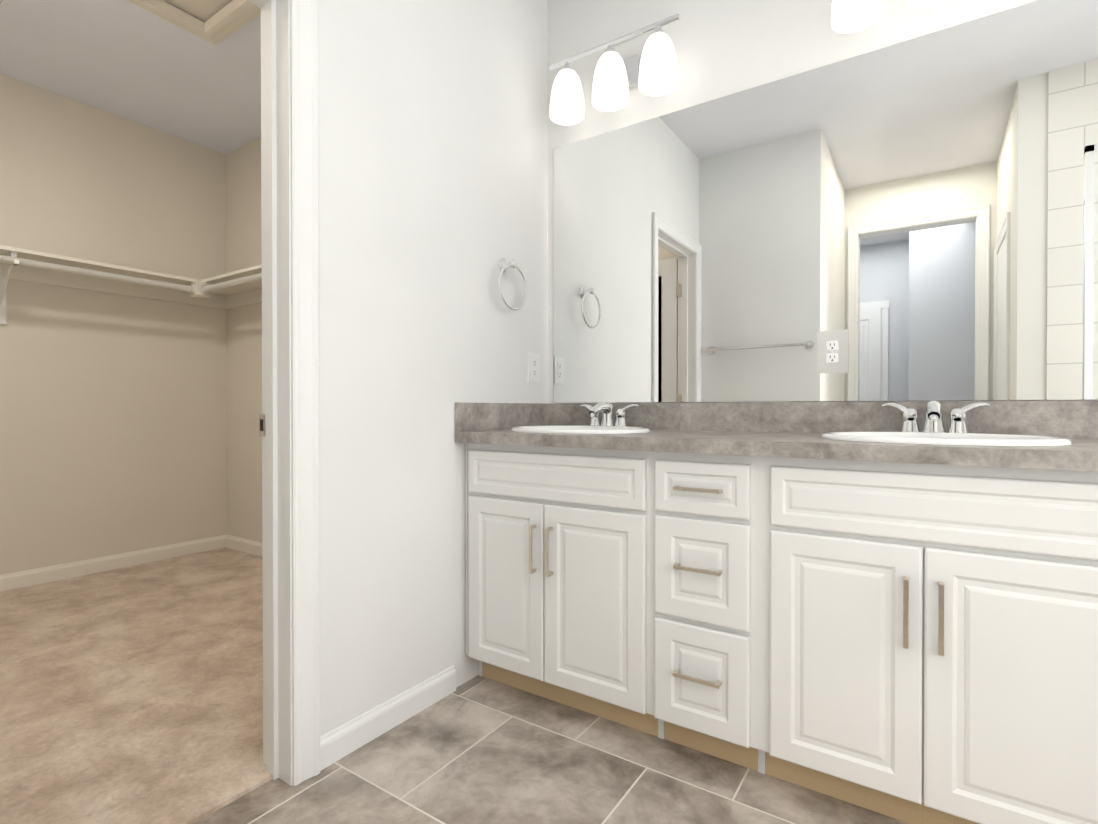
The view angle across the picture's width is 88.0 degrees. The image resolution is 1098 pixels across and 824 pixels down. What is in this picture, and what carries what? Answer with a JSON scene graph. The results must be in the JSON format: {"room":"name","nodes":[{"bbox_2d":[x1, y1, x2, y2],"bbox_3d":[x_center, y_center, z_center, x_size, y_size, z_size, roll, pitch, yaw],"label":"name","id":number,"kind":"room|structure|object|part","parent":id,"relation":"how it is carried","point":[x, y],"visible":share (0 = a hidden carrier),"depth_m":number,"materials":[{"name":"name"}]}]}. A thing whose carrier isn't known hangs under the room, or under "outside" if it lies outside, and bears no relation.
{"room":"bathroom","nodes":[
{"label":"bathroom","id":0,"kind":"room"},
{"bbox_2d":[0,74,226,574],"bbox_3d":[-2.815,-0.411,3.168,0.120,2.720,1.920,0,0,34],"label":"wall","id":1,"kind":"structure","parent":0,"point":[113,424],"depth_m":3.36,"materials":[{"name":"paint"}]},
{"bbox_2d":[0,245,203,323],"bbox_3d":[-2.717,-0.635,2.909,0.330,0.349,1.590,0,0,34],"label":"closet shelf","id":2,"kind":"object","parent":1,"relation":"attached to","point":[19,264],"depth_m":3.16,"materials":[{"name":"paint"}]},
{"bbox_2d":[0,535,224,591],"bbox_3d":[-2.768,0.896,3.127,0.013,0.084,1.890,0,0,34],"label":"baseboard","id":3,"kind":"structure","parent":1,"relation":"attached to","point":[16,580],"depth_m":3.35,"materials":[{"name":"paint"}]},
{"bbox_2d":[0,0,260,153],"bbox_3d":[-1.754,-1.806,2.444,2.680,0.080,2.160,0,0,34],"label":"ceiling","id":4,"kind":"structure","parent":0,"point":[126,59],"depth_m":2.90,"materials":[{"name":"paint"}]},
{"bbox_2d":[127,0,260,44],"bbox_3d":[-1.413,-1.756,2.172,0.918,0.076,0.718,0,0,34],"label":"trim","id":5,"kind":"structure","parent":4,"relation":"attached to","point":[222,20],"depth_m":2.50,"materials":[{"name":"paint"}]},
{"bbox_2d":[0,547,272,823],"bbox_3d":[-1.729,0.978,2.446,2.740,0.072,2.160,0,0,34],"label":"floor","id":6,"kind":"structure","parent":0,"point":[133,694],"depth_m":1.91,"materials":[{"name":"beige carpet"}]},
{"bbox_2d":[226,137,261,542],"bbox_3d":[-1.134,-0.411,3.265,2.800,2.720,0.120,0,0,34],"label":"wall","id":7,"kind":"structure","parent":0,"point":[244,349],"depth_m":3.80,"materials":[{"name":"paint"}]},
{"bbox_2d":[192,264,261,308],"bbox_3d":[-1.273,-0.756,3.070,2.544,0.109,0.353,0,0,34],"label":"closet shelf","id":8,"kind":"object","parent":7,"relation":"attached to","point":[238,288],"depth_m":3.53,"materials":[{"name":"paint"}]},
{"bbox_3d":[-1.673,-0.740,2.246,2.245,0.052,1.611,0,0,34],"label":"rod","id":9,"kind":"part","parent":8,"relation":"part of","materials":[{"name":"white metal"}]},
{"bbox_2d":[225,535,262,556],"bbox_3d":[-1.172,0.895,3.219,2.560,0.084,0.013,0,0,34],"label":"baseboard","id":10,"kind":"structure","parent":7,"relation":"attached to","point":[240,544],"depth_m":3.80,"materials":[{"name":"paint"}]},
{"bbox_2d":[318,0,546,735],"bbox_3d":[-0.381,-0.403,1.986,0.120,2.720,1.160,0,0,34],"label":"wall","id":11,"kind":"structure","parent":0,"point":[432,162],"depth_m":1.81,"materials":[{"name":"paint"}]},
{"bbox_2d":[320,665,455,770],"bbox_3d":[-0.381,0.920,1.188,0.780,0.084,1.342,0,0,34],"label":"baseboard","id":12,"kind":"structure","parent":11,"relation":"attached to","point":[345,739],"depth_m":1.70,"materials":[{"name":"paint"}]},
{"bbox_2d":[498,257,526,309],"bbox_3d":[-0.151,-0.488,2.163,0.062,0.206,0.175,0,0,34],"label":"towel ring","id":13,"kind":"object","parent":11,"relation":"attached to","point":[504,265],"visible":1,"depth_m":2.16,"materials":[{"name":"silver metal"}]},
{"bbox_2d":[528,352,539,381],"bbox_3d":[-0.061,-0.183,2.347,0.007,0.120,0.074,0,0,34],"label":"outlet","id":14,"kind":"object","parent":11,"relation":"attached to","point":[533,367],"visible":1,"depth_m":2.34,"materials":[{"name":"white plastic"}]},
{"bbox_2d":[194,675,908,823],"bbox_3d":[0.850,0.996,0.708,3.480,0.060,2.160,0,0,34],"label":"floor","id":15,"kind":"structure","parent":0,"point":[477,749],"depth_m":1.48,"materials":[{"name":"grey tile"}]},
{"bbox_2d":[455,400,1097,823],"bbox_3d":[0.564,0.463,1.708,1.757,0.992,0.569,0,0,34],"label":"bathroom vanity","id":16,"kind":"object","parent":15,"relation":"on","point":[887,608],"visible":1,"depth_m":1.39,"materials":[{"name":"paint"}]},
{"bbox_2d":[455,401,1097,470],"bbox_3d":[0.564,0.038,1.705,1.757,0.137,0.569,0,0,34],"label":"countertop","id":17,"kind":"structure","parent":16,"relation":"on","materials":[{"name":"stone"}]},
{"bbox_2d":[547,0,1097,403],"bbox_3d":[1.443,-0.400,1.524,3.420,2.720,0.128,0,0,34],"label":"mirror","id":18,"kind":"object","parent":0,"point":[917,217],"depth_m":1.82,"materials":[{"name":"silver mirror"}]},
{"bbox_2d":[549,13,680,124],"bbox_3d":[0.244,-1.267,2.142,0.544,0.225,0.192,0,0,34],"label":"sconce","id":19,"kind":"object","parent":18,"relation":"attached to","point":[653,72],"visible":1,"depth_m":2.08,"materials":[{"name":"white glass"}]},
{"bbox_2d":[817,329,848,372],"bbox_3d":[0.901,-0.192,1.808,0.090,0.135,0.007,0,0,34],"label":"outlet","id":20,"kind":"object","parent":18,"relation":"attached to","point":[832,351],"visible":1,"depth_m":1.80,"materials":[{"name":"white plastic"}]},
{"bbox_2d":[831,0,947,32],"bbox_3d":[1.075,-1.264,1.582,0.544,0.225,0.192,0,0,34],"label":"sconce","id":21,"kind":"object","parent":18,"relation":"attached to","point":[849,16],"visible":1,"depth_m":1.70,"materials":[{"name":"white glass"}]},
{"bbox_3d":[-0.900,-1.428,1.208,0.120,0.660,0.700,0,0,34],"label":"wall","id":22,"kind":"structure","parent":0,"visible":0},
{"bbox_2d":[259,414,264,435],"bbox_3d":[-0.760,0.035,1.505,0.028,0.057,0.002,0,0,34],"label":"strike plate","id":23,"kind":"object","parent":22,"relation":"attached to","point":[261,424],"visible":0.93,"depth_m":1.50,"materials":[{"name":"metal"}]},
{"bbox_2d":[248,0,319,785],"bbox_3d":[-0.894,-0.095,1.212,0.147,2.115,0.810,0,0,34],"label":"door frame","id":24,"kind":"structure","parent":22,"relation":"attached to","point":[276,375],"depth_m":1.48,"materials":[{"name":"paint"}]}
]}

